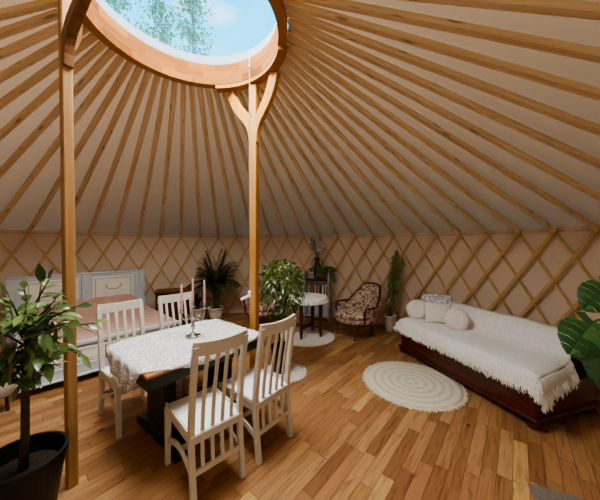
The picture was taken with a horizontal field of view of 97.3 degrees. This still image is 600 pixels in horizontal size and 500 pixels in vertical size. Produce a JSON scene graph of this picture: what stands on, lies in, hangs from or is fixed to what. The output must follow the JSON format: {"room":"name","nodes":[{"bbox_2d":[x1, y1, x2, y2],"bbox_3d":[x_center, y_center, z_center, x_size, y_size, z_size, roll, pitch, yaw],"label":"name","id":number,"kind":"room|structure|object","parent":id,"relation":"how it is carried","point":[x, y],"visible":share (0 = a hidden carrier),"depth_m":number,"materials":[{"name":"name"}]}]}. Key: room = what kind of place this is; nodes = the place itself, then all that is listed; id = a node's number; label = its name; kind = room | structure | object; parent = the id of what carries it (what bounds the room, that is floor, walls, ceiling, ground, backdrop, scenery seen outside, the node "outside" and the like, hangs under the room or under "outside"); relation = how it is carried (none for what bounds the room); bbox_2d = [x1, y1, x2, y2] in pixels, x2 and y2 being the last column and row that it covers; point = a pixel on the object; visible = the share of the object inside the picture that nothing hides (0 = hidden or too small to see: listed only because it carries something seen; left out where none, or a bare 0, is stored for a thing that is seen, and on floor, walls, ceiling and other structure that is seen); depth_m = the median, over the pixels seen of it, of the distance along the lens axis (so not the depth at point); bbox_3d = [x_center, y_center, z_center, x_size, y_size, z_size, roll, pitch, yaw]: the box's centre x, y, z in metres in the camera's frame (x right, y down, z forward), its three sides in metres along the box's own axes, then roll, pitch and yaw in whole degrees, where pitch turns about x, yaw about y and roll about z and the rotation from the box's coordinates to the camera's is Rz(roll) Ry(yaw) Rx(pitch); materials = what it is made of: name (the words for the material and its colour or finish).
{"room":"traditional dwelling","nodes":[
{"label":"traditional dwelling","id":0,"kind":"room"},
{"bbox_2d":[0,0,599,234],"bbox_3d":[-0.892,-1.066,2.114,8.120,1.635,8.120,0,1,0],"label":"ceiling","id":1,"kind":"structure","parent":0,"point":[575,30],"depth_m":3.04,"materials":[{"name":"fabric"}]},
{"bbox_2d":[0,8,57,39],"bbox_3d":[-3.262,-1.004,1.764,3.201,1.628,0.055,0,1,-8],"label":"rafter","id":2,"kind":"object","parent":1,"relation":"attached to","point":[50,16],"visible":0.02,"depth_m":1.92,"materials":[{"name":"brown wood"}]},
{"bbox_2d":[0,0,57,20],"bbox_3d":[-3.216,-0.998,1.534,3.201,1.628,0.055,0,1,-14],"label":"rafter","id":3,"kind":"object","parent":1,"relation":"attached to","point":[10,12],"visible":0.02,"depth_m":1.82,"materials":[{"name":"brown wood"}]},
{"bbox_2d":[88,70,151,235],"bbox_3d":[-2.667,-1.043,3.723,3.201,1.628,0.055,1,2,43],"label":"rafter","id":4,"kind":"object","parent":1,"relation":"attached to","point":[146,77],"visible":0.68,"depth_m":3.28,"materials":[{"name":"brown wood"}]},
{"bbox_2d":[239,119,287,237],"bbox_3d":[-0.541,-1.052,4.484,0.055,1.628,3.201,0,1,9],"label":"rafter","id":5,"kind":"object","parent":1,"relation":"attached to","point":[242,124],"visible":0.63,"depth_m":4.50,"materials":[{"name":"brown wood"}]},
{"bbox_2d":[236,91,304,237],"bbox_3d":[-0.310,-1.051,4.438,0.055,1.628,3.201,1,1,15],"label":"rafter","id":6,"kind":"object","parent":1,"relation":"attached to","point":[239,93],"visible":0.68,"depth_m":4.02,"materials":[{"name":"brown wood"}]},
{"bbox_2d":[267,80,393,236],"bbox_3d":[0.716,-1.036,3.889,0.055,1.628,3.201,1,2,43],"label":"rafter","id":7,"kind":"object","parent":1,"relation":"attached to","point":[280,92],"visible":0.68,"depth_m":3.48,"materials":[{"name":"brown wood"}]},
{"bbox_2d":[277,68,436,236],"bbox_3d":[1.031,-1.027,3.541,3.201,1.628,0.055,-1,2,-36],"label":"rafter","id":8,"kind":"object","parent":1,"relation":"attached to","point":[289,81],"visible":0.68,"depth_m":3.19,"materials":[{"name":"brown wood"}]},
{"bbox_2d":[400,0,599,19],"bbox_3d":[1.272,-0.974,1.091,3.201,1.628,0.055,1,1,26],"label":"rafter","id":9,"kind":"object","parent":1,"relation":"attached to","point":[580,9],"visible":1,"depth_m":1.18,"materials":[{"name":"brown wood"}]},
{"bbox_2d":[0,312,599,499],"bbox_3d":[-0.901,1.611,2.171,8.700,0.120,8.700,0,1,0],"label":"floor","id":10,"kind":"structure","parent":0,"point":[347,442],"depth_m":2.11,"materials":[{"name":"brown wood"}]},
{"bbox_2d":[0,371,15,411],"bbox_3d":[-2.865,1.359,2.450,0.310,0.361,0.310,0,1,0],"label":"armchair","id":11,"kind":"object","parent":10,"relation":"on","point":[7,390],"visible":0.59,"depth_m":2.46,"materials":[{"name":"beige fabric"}]},
{"bbox_2d":[0,264,108,499],"bbox_3d":[-1.439,0.820,1.397,0.688,1.491,0.500,1,1,29],"label":"citrus tree","id":12,"kind":"object","parent":10,"relation":"on","point":[31,466],"visible":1,"depth_m":1.41,"materials":[{"name":"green plant"}]},
{"bbox_2d":[58,0,91,488],"bbox_3d":[-1.463,-0.084,1.749,0.819,3.284,0.174,1,2,43],"label":"support post","id":13,"kind":"object","parent":10,"relation":"on","point":[71,13],"visible":0.98,"depth_m":1.69,"materials":[{"name":"brown wood"}]},
{"bbox_2d":[5,269,178,397],"bbox_3d":[-3.032,0.960,3.928,1.990,1.092,1.840,1,2,43],"label":"bed","id":14,"kind":"object","parent":10,"relation":"on","point":[90,285],"visible":0.3,"depth_m":4.11,"materials":[{"name":"grey paint"}]},
{"bbox_2d":[18,294,172,349],"bbox_3d":[-3.030,0.963,3.926,1.790,0.285,1.640,1,2,43],"label":"bedspread","id":15,"kind":"object","parent":14,"relation":"on","point":[88,314],"visible":0.45,"depth_m":3.92,"materials":[{"name":"pink fabric"}]},
{"bbox_2d":[96,298,144,439],"bbox_3d":[-1.582,1.029,2.463,0.556,1.031,0.404,1,2,39],"label":"dining chair","id":16,"kind":"object","parent":10,"relation":"on","point":[104,375],"visible":0.62,"depth_m":2.45,"materials":[{"name":"white paint"}]},
{"bbox_2d":[154,287,191,323],"bbox_3d":[-2.504,1.132,5.256,0.660,0.695,0.380,0,1,-22],"label":"wooden chest","id":17,"kind":"object","parent":10,"relation":"on","point":[168,291],"visible":0.43,"depth_m":5.11,"materials":[{"name":"red wood"}]},
{"bbox_2d":[157,291,194,396],"bbox_3d":[-1.238,1.021,2.892,0.556,1.031,0.404,1,2,39],"label":"dining chair","id":18,"kind":"object","parent":10,"relation":"on","point":[166,299],"visible":0.28,"depth_m":2.96,"materials":[{"name":"white paint"}]},
{"bbox_2d":[105,319,264,463],"bbox_3d":[-0.985,1.172,2.364,0.840,0.747,1.040,1,2,39],"label":"dining table","id":19,"kind":"object","parent":10,"relation":"on","point":[160,386],"visible":0.32,"depth_m":2.07,"materials":[{"name":"brown wood"}]},
{"bbox_2d":[106,319,258,391],"bbox_3d":[-0.985,0.897,2.356,0.913,0.217,1.137,1,2,39],"label":"tablecloth","id":20,"kind":"object","parent":19,"relation":"on","point":[168,349],"visible":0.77,"depth_m":2.11,"materials":[{"name":"white fabric"}]},
{"bbox_2d":[179,302,206,338],"bbox_3d":[-0.977,0.632,2.409,0.276,0.312,0.133,0,1,8],"label":"candelabra","id":21,"kind":"object","parent":20,"relation":"on","point":[192,335],"visible":1,"depth_m":2.40,"materials":[{"name":"silver metal"}]},
{"bbox_2d":[180,283,182,307],"bbox_3d":[-1.087,0.428,2.420,0.024,0.247,0.024,0,1,0],"label":"taper candle","id":22,"kind":"object","parent":21,"relation":"on","point":[181,289],"visible":0.98,"depth_m":2.41,"materials":[{"name":"pink wax"}]},
{"bbox_2d":[192,279,193,302],"bbox_3d":[-0.976,0.372,2.404,0.024,0.247,0.024,0,1,0],"label":"taper candle","id":23,"kind":"object","parent":21,"relation":"on","point":[192,279],"visible":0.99,"depth_m":2.40,"materials":[{"name":"pink wax"}]},
{"bbox_2d":[203,279,205,303],"bbox_3d":[-0.865,0.383,2.388,0.024,0.247,0.024,0,1,0],"label":"taper candle","id":24,"kind":"object","parent":21,"relation":"on","point":[204,289],"visible":0.99,"depth_m":2.38,"materials":[{"name":"pink wax"}]},
{"bbox_2d":[194,293,210,320],"bbox_3d":[-2.170,1.204,5.515,0.667,0.542,0.537,0,1,-26],"label":"potted plant","id":25,"kind":"object","parent":10,"relation":"on","point":[198,309],"visible":0.56,"depth_m":5.49,"materials":[{"name":"green plant"}]},
{"bbox_2d":[164,329,248,499],"bbox_3d":[-0.663,1.045,1.842,0.379,1.031,0.556,-1,2,-44],"label":"dining chair","id":26,"kind":"object","parent":10,"relation":"on","point":[205,413],"visible":1,"depth_m":1.71,"materials":[{"name":"white paint"}]},
{"bbox_2d":[186,249,242,318],"bbox_3d":[-1.788,0.718,5.545,1.197,1.514,0.922,0,1,0],"label":"potted palm","id":27,"kind":"object","parent":10,"relation":"on","point":[215,311],"visible":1,"depth_m":5.54,"materials":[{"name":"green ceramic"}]},
{"bbox_2d":[207,305,223,318],"bbox_3d":[-1.805,1.346,5.650,0.338,0.255,0.338,0,1,0],"label":"pot","id":28,"kind":"object","parent":27,"relation":"on","point":[215,312],"depth_m":5.54,"materials":[{"name":"white ceramic"}]},
{"bbox_2d":[227,72,279,367],"bbox_3d":[-0.490,-0.102,2.788,0.710,3.280,0.114,1,1,34],"label":"support post","id":29,"kind":"object","parent":10,"relation":"on","point":[258,114],"visible":0.94,"depth_m":2.76,"materials":[{"name":"brown wood"}]},
{"bbox_2d":[83,0,288,92],"bbox_3d":[-0.889,-1.961,2.095,1.620,0.495,1.620,0,1,0],"label":"ring","id":30,"kind":"object","parent":29,"relation":"on","point":[222,74],"visible":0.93,"depth_m":2.58,"materials":[{"name":"brown wood"}]},
{"bbox_2d":[0,40,107,140],"bbox_3d":[-3.216,-1.023,2.697,3.201,1.628,0.055,1,1,15],"label":"rafter","id":31,"kind":"object","parent":30,"relation":"attached to","point":[99,46],"visible":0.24,"depth_m":2.46,"materials":[{"name":"brown wood"}]},
{"bbox_2d":[0,48,115,177],"bbox_3d":[-3.147,-1.028,2.922,3.201,1.628,0.055,1,1,20],"label":"rafter","id":32,"kind":"object","parent":30,"relation":"attached to","point":[108,54],"visible":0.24,"depth_m":2.67,"materials":[{"name":"brown wood"}]},
{"bbox_2d":[0,54,124,224],"bbox_3d":[-3.058,-1.032,3.139,3.201,1.628,0.055,1,1,26],"label":"rafter","id":33,"kind":"object","parent":30,"relation":"attached to","point":[118,60],"visible":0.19,"depth_m":2.91,"materials":[{"name":"brown wood"}]},
{"bbox_2d":[27,60,133,234],"bbox_3d":[-2.947,-1.036,3.346,3.201,1.628,0.055,1,1,31],"label":"rafter","id":34,"kind":"object","parent":30,"relation":"attached to","point":[127,67],"visible":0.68,"depth_m":2.96,"materials":[{"name":"brown wood"}]},
{"bbox_2d":[59,66,142,234],"bbox_3d":[-2.816,-1.040,3.542,3.201,1.628,0.055,1,2,37],"label":"rafter","id":35,"kind":"object","parent":30,"relation":"attached to","point":[137,71],"visible":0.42,"depth_m":3.06,"materials":[{"name":"brown wood"}]},
{"bbox_2d":[114,74,160,235],"bbox_3d":[-2.501,-1.046,3.889,0.055,1.628,3.201,-1,2,-42],"label":"rafter","id":36,"kind":"object","parent":30,"relation":"attached to","point":[156,79],"visible":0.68,"depth_m":3.38,"materials":[{"name":"brown wood"}]},
{"bbox_2d":[137,78,168,236],"bbox_3d":[-2.319,-1.049,4.038,0.055,1.628,3.201,-1,2,-36],"label":"rafter","id":37,"kind":"object","parent":30,"relation":"attached to","point":[165,83],"visible":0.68,"depth_m":3.46,"materials":[{"name":"brown wood"}]},
{"bbox_2d":[159,81,177,236],"bbox_3d":[-2.123,-1.051,4.169,0.055,1.628,3.201,-1,1,-30],"label":"rafter","id":38,"kind":"object","parent":30,"relation":"attached to","point":[174,84],"visible":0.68,"depth_m":3.54,"materials":[{"name":"brown wood"}]},
{"bbox_2d":[180,84,185,236],"bbox_3d":[-1.916,-1.053,4.280,0.055,1.628,3.201,0,1,-25],"label":"rafter","id":39,"kind":"object","parent":30,"relation":"attached to","point":[183,86],"visible":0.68,"depth_m":3.58,"materials":[{"name":"brown wood"}]},
{"bbox_2d":[189,86,201,237],"bbox_3d":[-1.699,-1.054,4.370,0.055,1.628,3.201,0,1,-19],"label":"rafter","id":40,"kind":"object","parent":30,"relation":"attached to","point":[191,88],"visible":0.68,"depth_m":3.65,"materials":[{"name":"brown wood"}]},
{"bbox_2d":[197,87,219,237],"bbox_3d":[-1.474,-1.055,4.438,0.055,1.628,3.201,0,1,-14],"label":"rafter","id":41,"kind":"object","parent":30,"relation":"attached to","point":[199,89],"visible":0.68,"depth_m":3.69,"materials":[{"name":"brown wood"}]},
{"bbox_2d":[240,53,250,300],"bbox_3d":[-0.551,-0.731,2.677,0.106,2.497,0.037,0,1,-9],"label":"pole","id":42,"kind":"object","parent":30,"relation":"hanging from","point":[249,65],"visible":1,"depth_m":2.68,"materials":[{"name":"silver metal"}]},
{"bbox_2d":[243,89,321,236],"bbox_3d":[-0.085,-1.048,4.370,0.055,1.628,3.201,1,1,20],"label":"rafter","id":43,"kind":"object","parent":30,"relation":"attached to","point":[246,91],"visible":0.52,"depth_m":4.00,"materials":[{"name":"brown wood"}]},
{"bbox_2d":[259,95,338,237],"bbox_3d":[0.132,-1.046,4.280,0.055,1.628,3.201,1,1,26],"label":"rafter","id":44,"kind":"object","parent":30,"relation":"attached to","point":[270,119],"visible":0.68,"depth_m":3.87,"materials":[{"name":"brown wood"}]},
{"bbox_2d":[258,84,355,237],"bbox_3d":[0.339,-1.043,4.169,0.055,1.628,3.201,1,1,31],"label":"rafter","id":45,"kind":"object","parent":30,"relation":"attached to","point":[261,89],"visible":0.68,"depth_m":3.69,"materials":[{"name":"brown wood"}]},
{"bbox_2d":[261,81,374,237],"bbox_3d":[0.534,-1.039,4.038,0.055,1.628,3.201,1,2,37],"label":"rafter","id":46,"kind":"object","parent":30,"relation":"attached to","point":[278,102],"visible":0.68,"depth_m":3.59,"materials":[{"name":"brown wood"}]},
{"bbox_2d":[279,77,414,236],"bbox_3d":[0.882,-1.031,3.723,3.201,1.628,0.055,-1,2,-42],"label":"rafter","id":47,"kind":"object","parent":30,"relation":"attached to","point":[282,83],"visible":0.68,"depth_m":3.35,"materials":[{"name":"brown wood"}]},
{"bbox_2d":[281,62,461,235],"bbox_3d":[1.162,-1.022,3.346,3.201,1.628,0.055,-1,1,-30],"label":"rafter","id":48,"kind":"object","parent":30,"relation":"attached to","point":[284,66],"visible":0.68,"depth_m":3.06,"materials":[{"name":"brown wood"}]},
{"bbox_2d":[284,56,488,234],"bbox_3d":[1.273,-1.018,3.139,3.201,1.628,0.055,0,1,-25],"label":"rafter","id":49,"kind":"object","parent":30,"relation":"attached to","point":[287,60],"visible":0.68,"depth_m":2.92,"materials":[{"name":"brown wood"}]},
{"bbox_2d":[286,48,519,233],"bbox_3d":[1.363,-1.013,2.921,3.201,1.628,0.055,0,1,-19],"label":"rafter","id":50,"kind":"object","parent":30,"relation":"attached to","point":[290,54],"visible":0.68,"depth_m":2.77,"materials":[{"name":"brown wood"}]},
{"bbox_2d":[286,41,556,232],"bbox_3d":[1.431,-1.008,2.697,3.201,1.628,0.055,0,1,-14],"label":"rafter","id":51,"kind":"object","parent":30,"relation":"attached to","point":[290,46],"visible":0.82,"depth_m":2.60,"materials":[{"name":"brown wood"}]},
{"bbox_2d":[283,0,599,100],"bbox_3d":[1.431,-0.983,1.533,3.201,1.628,0.055,1,1,15],"label":"rafter","id":52,"kind":"object","parent":30,"relation":"attached to","point":[585,90],"visible":1,"depth_m":1.64,"materials":[{"name":"brown wood"}]},
{"bbox_2d":[293,0,599,62],"bbox_3d":[1.362,-0.978,1.308,3.201,1.628,0.055,1,1,20],"label":"rafter","id":53,"kind":"object","parent":30,"relation":"attached to","point":[549,45],"visible":1,"depth_m":1.45,"materials":[{"name":"brown wood"}]},
{"bbox_2d":[217,314,296,465],"bbox_3d":[-0.356,1.039,2.184,0.556,1.031,0.404,1,2,38],"label":"dining chair","id":54,"kind":"object","parent":10,"relation":"on","point":[261,387],"visible":0.91,"depth_m":2.04,"materials":[{"name":"white paint"}]},
{"bbox_2d":[242,274,283,321],"bbox_3d":[-0.726,0.999,5.319,0.832,0.970,0.922,0,1,-2],"label":"armchair","id":55,"kind":"object","parent":10,"relation":"on","point":[246,303],"visible":0.41,"depth_m":5.08,"materials":[{"name":"fabric"}]},
{"bbox_2d":[247,301,277,311],"bbox_3d":[-0.722,1.094,5.188,0.655,0.115,0.655,0,1,-2],"label":"seat cushion","id":56,"kind":"object","parent":55,"relation":"on","point":[261,307],"depth_m":4.99,"materials":[{"name":"fabric"}]},
{"bbox_2d":[263,362,307,382],"bbox_3d":[-0.194,1.518,3.303,0.586,0.019,0.585,0,1,0],"label":"mat","id":57,"kind":"object","parent":10,"relation":"on","point":[297,373],"visible":0.35,"depth_m":3.28,"materials":[{"name":"white fabric"}]},
{"bbox_2d":[259,258,308,373],"bbox_3d":[-0.231,0.805,3.302,0.713,1.408,0.652,0,1,0],"label":"fig","id":58,"kind":"object","parent":57,"relation":"on","point":[278,288],"visible":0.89,"depth_m":3.17,"materials":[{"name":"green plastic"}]},
{"bbox_2d":[271,341,285,373],"bbox_3d":[-0.230,1.353,3.320,0.282,0.310,0.282,0,1,0],"label":"pot","id":59,"kind":"object","parent":58,"relation":"on","point":[278,344],"depth_m":3.22,"materials":[{"name":"black plastic"}]},
{"bbox_2d":[280,327,334,346],"bbox_3d":[0.124,1.493,4.592,0.958,0.017,0.959,0,1,0],"label":"round rug","id":60,"kind":"object","parent":10,"relation":"on","point":[310,338],"visible":0.68,"depth_m":4.48,"materials":[{"name":"white fabric"}]},
{"bbox_2d":[293,304,322,338],"bbox_3d":[0.126,1.146,4.626,0.670,0.672,0.670,0,1,-20],"label":"side table","id":61,"kind":"object","parent":60,"relation":"on","point":[311,324],"visible":0.41,"depth_m":4.50,"materials":[{"name":"brown wood"}]},
{"bbox_2d":[287,292,328,305],"bbox_3d":[0.127,0.846,4.619,0.762,0.087,0.762,0,1,0],"label":"tablecloth","id":62,"kind":"object","parent":61,"relation":"on","point":[312,299],"visible":0.62,"depth_m":4.39,"materials":[{"name":"fabric"}]},
{"bbox_2d":[304,270,330,320],"bbox_3d":[0.379,0.970,5.692,0.560,1.020,0.190,1,1,24],"label":"bookshelf","id":63,"kind":"object","parent":10,"relation":"on","point":[310,278],"visible":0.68,"depth_m":5.72,"materials":[{"name":"grey paint"}]},
{"bbox_2d":[312,258,322,278],"bbox_3d":[0.368,0.396,5.675,0.189,0.462,0.169,1,2,39],"label":"flower vase","id":64,"kind":"object","parent":63,"relation":"on","point":[317,263],"visible":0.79,"depth_m":5.63,"materials":[{"name":"red ceramic"}]},
{"bbox_2d":[309,237,326,257],"bbox_3d":[0.380,-0.015,5.643,0.404,0.545,0.168,0,1,0],"label":"bunch","id":65,"kind":"object","parent":64,"relation":"in","point":[314,244],"visible":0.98,"depth_m":5.61,"materials":[{"name":"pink plant"}]},
{"bbox_2d":[308,266,336,282],"bbox_3d":[0.482,0.517,5.592,0.628,0.365,0.247,0,1,0],"label":"trailing ivy","id":66,"kind":"object","parent":63,"relation":"on","point":[320,273],"visible":0.99,"depth_m":5.57,"materials":[{"name":"plant"}]},
{"bbox_2d":[335,282,381,340],"bbox_3d":[1.050,1.058,4.720,0.898,0.890,0.832,-1,1,-34],"label":"armchair","id":67,"kind":"object","parent":10,"relation":"on","point":[361,309],"visible":1,"depth_m":4.66,"materials":[{"name":"fabric"}]},
{"bbox_2d":[335,307,364,320],"bbox_3d":[0.949,1.111,4.653,0.655,0.115,0.655,-1,1,-34],"label":"seat cushion","id":68,"kind":"object","parent":67,"relation":"on","point":[342,313],"depth_m":4.50,"materials":[{"name":"fabric"}]},
{"bbox_2d":[383,250,405,332],"bbox_3d":[1.749,0.752,4.849,0.421,1.501,0.278,0,1,0],"label":"trailing plant","id":69,"kind":"object","parent":10,"relation":"on","point":[389,317],"visible":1,"depth_m":4.81,"materials":[{"name":"green plant"}]},
{"bbox_2d":[362,361,468,412],"bbox_3d":[1.296,1.530,3.064,1.125,0.017,1.122,0,1,0],"label":"rug","id":70,"kind":"object","parent":10,"relation":"on","point":[410,385],"visible":0.99,"depth_m":2.94,"materials":[{"name":"beige fabric"}]},
{"bbox_2d":[398,334,599,430],"bbox_3d":[2.161,1.181,3.224,0.880,0.715,1.820,0,1,-17],"label":"daybed","id":71,"kind":"object","parent":10,"relation":"on","point":[582,399],"visible":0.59,"depth_m":2.49,"materials":[{"name":"brown wood"}]},
{"bbox_2d":[393,300,581,413],"bbox_3d":[2.134,1.060,3.189,0.939,0.542,1.932,0,1,-17],"label":"coverlet","id":72,"kind":"object","parent":71,"relation":"on","point":[527,354],"visible":0.86,"depth_m":2.77,"materials":[{"name":"white fabric"}]},
{"bbox_2d":[406,300,424,318],"bbox_3d":[1.756,0.889,3.951,0.302,0.268,0.195,1,1,24],"label":"round cushion","id":73,"kind":"object","parent":72,"relation":"on","point":[415,309],"visible":0.89,"depth_m":3.91,"materials":[{"name":"fabric"}]},
{"bbox_2d":[422,294,450,307],"bbox_3d":[2.021,0.828,3.906,0.388,0.318,0.147,1,1,20],"label":"square cushion","id":74,"kind":"object","parent":72,"relation":"on","point":[437,300],"visible":0.44,"depth_m":3.90,"materials":[{"name":"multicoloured fabric"}]},
{"bbox_2d":[424,302,450,322],"bbox_3d":[1.935,0.886,3.713,0.340,0.267,0.163,1,1,22],"label":"square cushion","id":75,"kind":"object","parent":72,"relation":"on","point":[434,312],"visible":0.77,"depth_m":3.68,"materials":[{"name":"fabric"}]},
{"bbox_2d":[443,308,469,329],"bbox_3d":[2.033,0.896,3.429,0.302,0.265,0.207,1,1,26],"label":"round cushion","id":76,"kind":"object","parent":72,"relation":"on","point":[454,318],"visible":1,"depth_m":3.38,"materials":[{"name":"fabric"}]},
{"bbox_2d":[528,483,585,499],"bbox_3d":[1.719,1.569,1.464,0.600,0.012,0.400,1,1,23],"label":"rug","id":77,"kind":"object","parent":10,"relation":"on","point":[539,493],"visible":1,"depth_m":1.68,"materials":[{"name":"fabric"}]},
{"bbox_2d":[557,276,599,389],"bbox_3d":[2.284,0.879,1.771,0.978,1.382,0.814,0,1,0],"label":"monstera","id":78,"kind":"object","parent":10,"relation":"on","point":[590,341],"visible":1,"depth_m":1.79,"materials":[{"name":"green plant"}]},
{"bbox_2d":[0,226,599,399],"bbox_3d":[-0.898,0.654,2.151,8.080,1.835,8.080,0,1,0],"label":"wall","id":79,"kind":"structure","parent":0,"point":[536,274],"depth_m":4.60,"materials":[{"name":"fabric"}]},
{"bbox_2d":[0,22,57,59],"bbox_3d":[-3.285,-1.009,1.998,3.201,1.628,0.055,0,1,-2],"label":"rafter","id":80,"kind":"object","parent":79,"relation":"attached to","point":[50,31],"visible":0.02,"depth_m":2.02,"materials":[{"name":"brown wood"}]},
{"bbox_2d":[0,24,89,83],"bbox_3d":[-3.285,-1.014,2.233,3.201,1.628,0.055,0,1,3],"label":"rafter","id":81,"kind":"object","parent":79,"relation":"attached to","point":[52,47],"visible":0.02,"depth_m":2.14,"materials":[{"name":"brown wood"}]},
{"bbox_2d":[0,33,98,109],"bbox_3d":[-3.262,-1.018,2.467,3.201,1.628,0.055,0,1,9],"label":"rafter","id":82,"kind":"object","parent":79,"relation":"attached to","point":[88,40],"visible":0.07,"depth_m":2.29,"materials":[{"name":"brown wood"}]},
{"bbox_2d":[205,88,236,237],"bbox_3d":[-1.244,-1.055,4.484,0.055,1.628,3.201,0,1,-8],"label":"rafter","id":83,"kind":"object","parent":79,"relation":"attached to","point":[208,90],"visible":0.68,"depth_m":3.71,"materials":[{"name":"brown wood"}]},
{"bbox_2d":[213,89,248,222],"bbox_3d":[-1.010,-1.054,4.507,0.055,1.628,3.201,0,1,-2],"label":"rafter","id":84,"kind":"object","parent":79,"relation":"attached to","point":[216,94],"visible":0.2,"depth_m":3.64,"materials":[{"name":"brown wood"}]},
{"bbox_2d":[222,92,270,237],"bbox_3d":[-0.775,-1.054,4.507,0.055,1.628,3.201,0,1,3],"label":"rafter","id":85,"kind":"object","parent":79,"relation":"attached to","point":[224,94],"visible":0.68,"depth_m":3.59,"materials":[{"name":"brown wood"}]},
{"bbox_2d":[286,9,599,135],"bbox_3d":[1.476,-0.987,1.764,3.201,1.628,0.055,0,1,9],"label":"rafter","id":86,"kind":"object","parent":79,"relation":"attached to","point":[578,122],"visible":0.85,"depth_m":1.81,"materials":[{"name":"brown wood"}]},
{"bbox_2d":[287,34,599,231],"bbox_3d":[1.476,-1.002,2.466,3.201,1.628,0.055,0,1,-8],"label":"rafter","id":87,"kind":"object","parent":79,"relation":"attached to","point":[297,42],"visible":0.93,"depth_m":2.42,"materials":[{"name":"brown wood"}]},
{"bbox_2d":[288,18,599,168],"bbox_3d":[1.500,-0.992,1.997,3.201,1.628,0.055,0,1,3],"label":"rafter","id":88,"kind":"object","parent":79,"relation":"attached to","point":[567,149],"visible":0.93,"depth_m":2.00,"materials":[{"name":"brown wood"}]},
{"bbox_2d":[288,26,599,200],"bbox_3d":[1.500,-0.997,2.232,3.201,1.628,0.055,0,1,-2],"label":"rafter","id":89,"kind":"object","parent":79,"relation":"attached to","point":[304,37],"visible":0.9,"depth_m":2.20,"materials":[{"name":"brown wood"}]},
{"label":"outside","id":90,"kind":"structure","parent":0,"visible":0},
{"bbox_2d":[104,0,158,35],"bbox_3d":[-5.529,-3.453,8.009,2.278,9.926,2.414,0,1,0],"label":"birch tree","id":91,"kind":"object","parent":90,"point":[123,5],"visible":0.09,"depth_m":7.83,"materials":[{"name":"green plant"}]},
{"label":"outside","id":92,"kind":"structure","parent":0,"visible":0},
{"bbox_2d":[140,0,180,48],"bbox_3d":[-4.502,-3.380,8.539,1.564,9.765,1.655,0,1,0],"label":"birch tree","id":93,"kind":"object","parent":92,"point":[162,38],"visible":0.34,"depth_m":8.42,"materials":[{"name":"green plant"}]},
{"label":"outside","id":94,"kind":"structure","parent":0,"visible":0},
{"bbox_2d":[166,0,218,55],"bbox_3d":[-3.261,-3.505,8.125,1.541,10.040,1.567,0,1,0],"label":"birch tree","id":95,"kind":"object","parent":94,"point":[192,11],"visible":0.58,"depth_m":7.98,"materials":[{"name":"green plant"}]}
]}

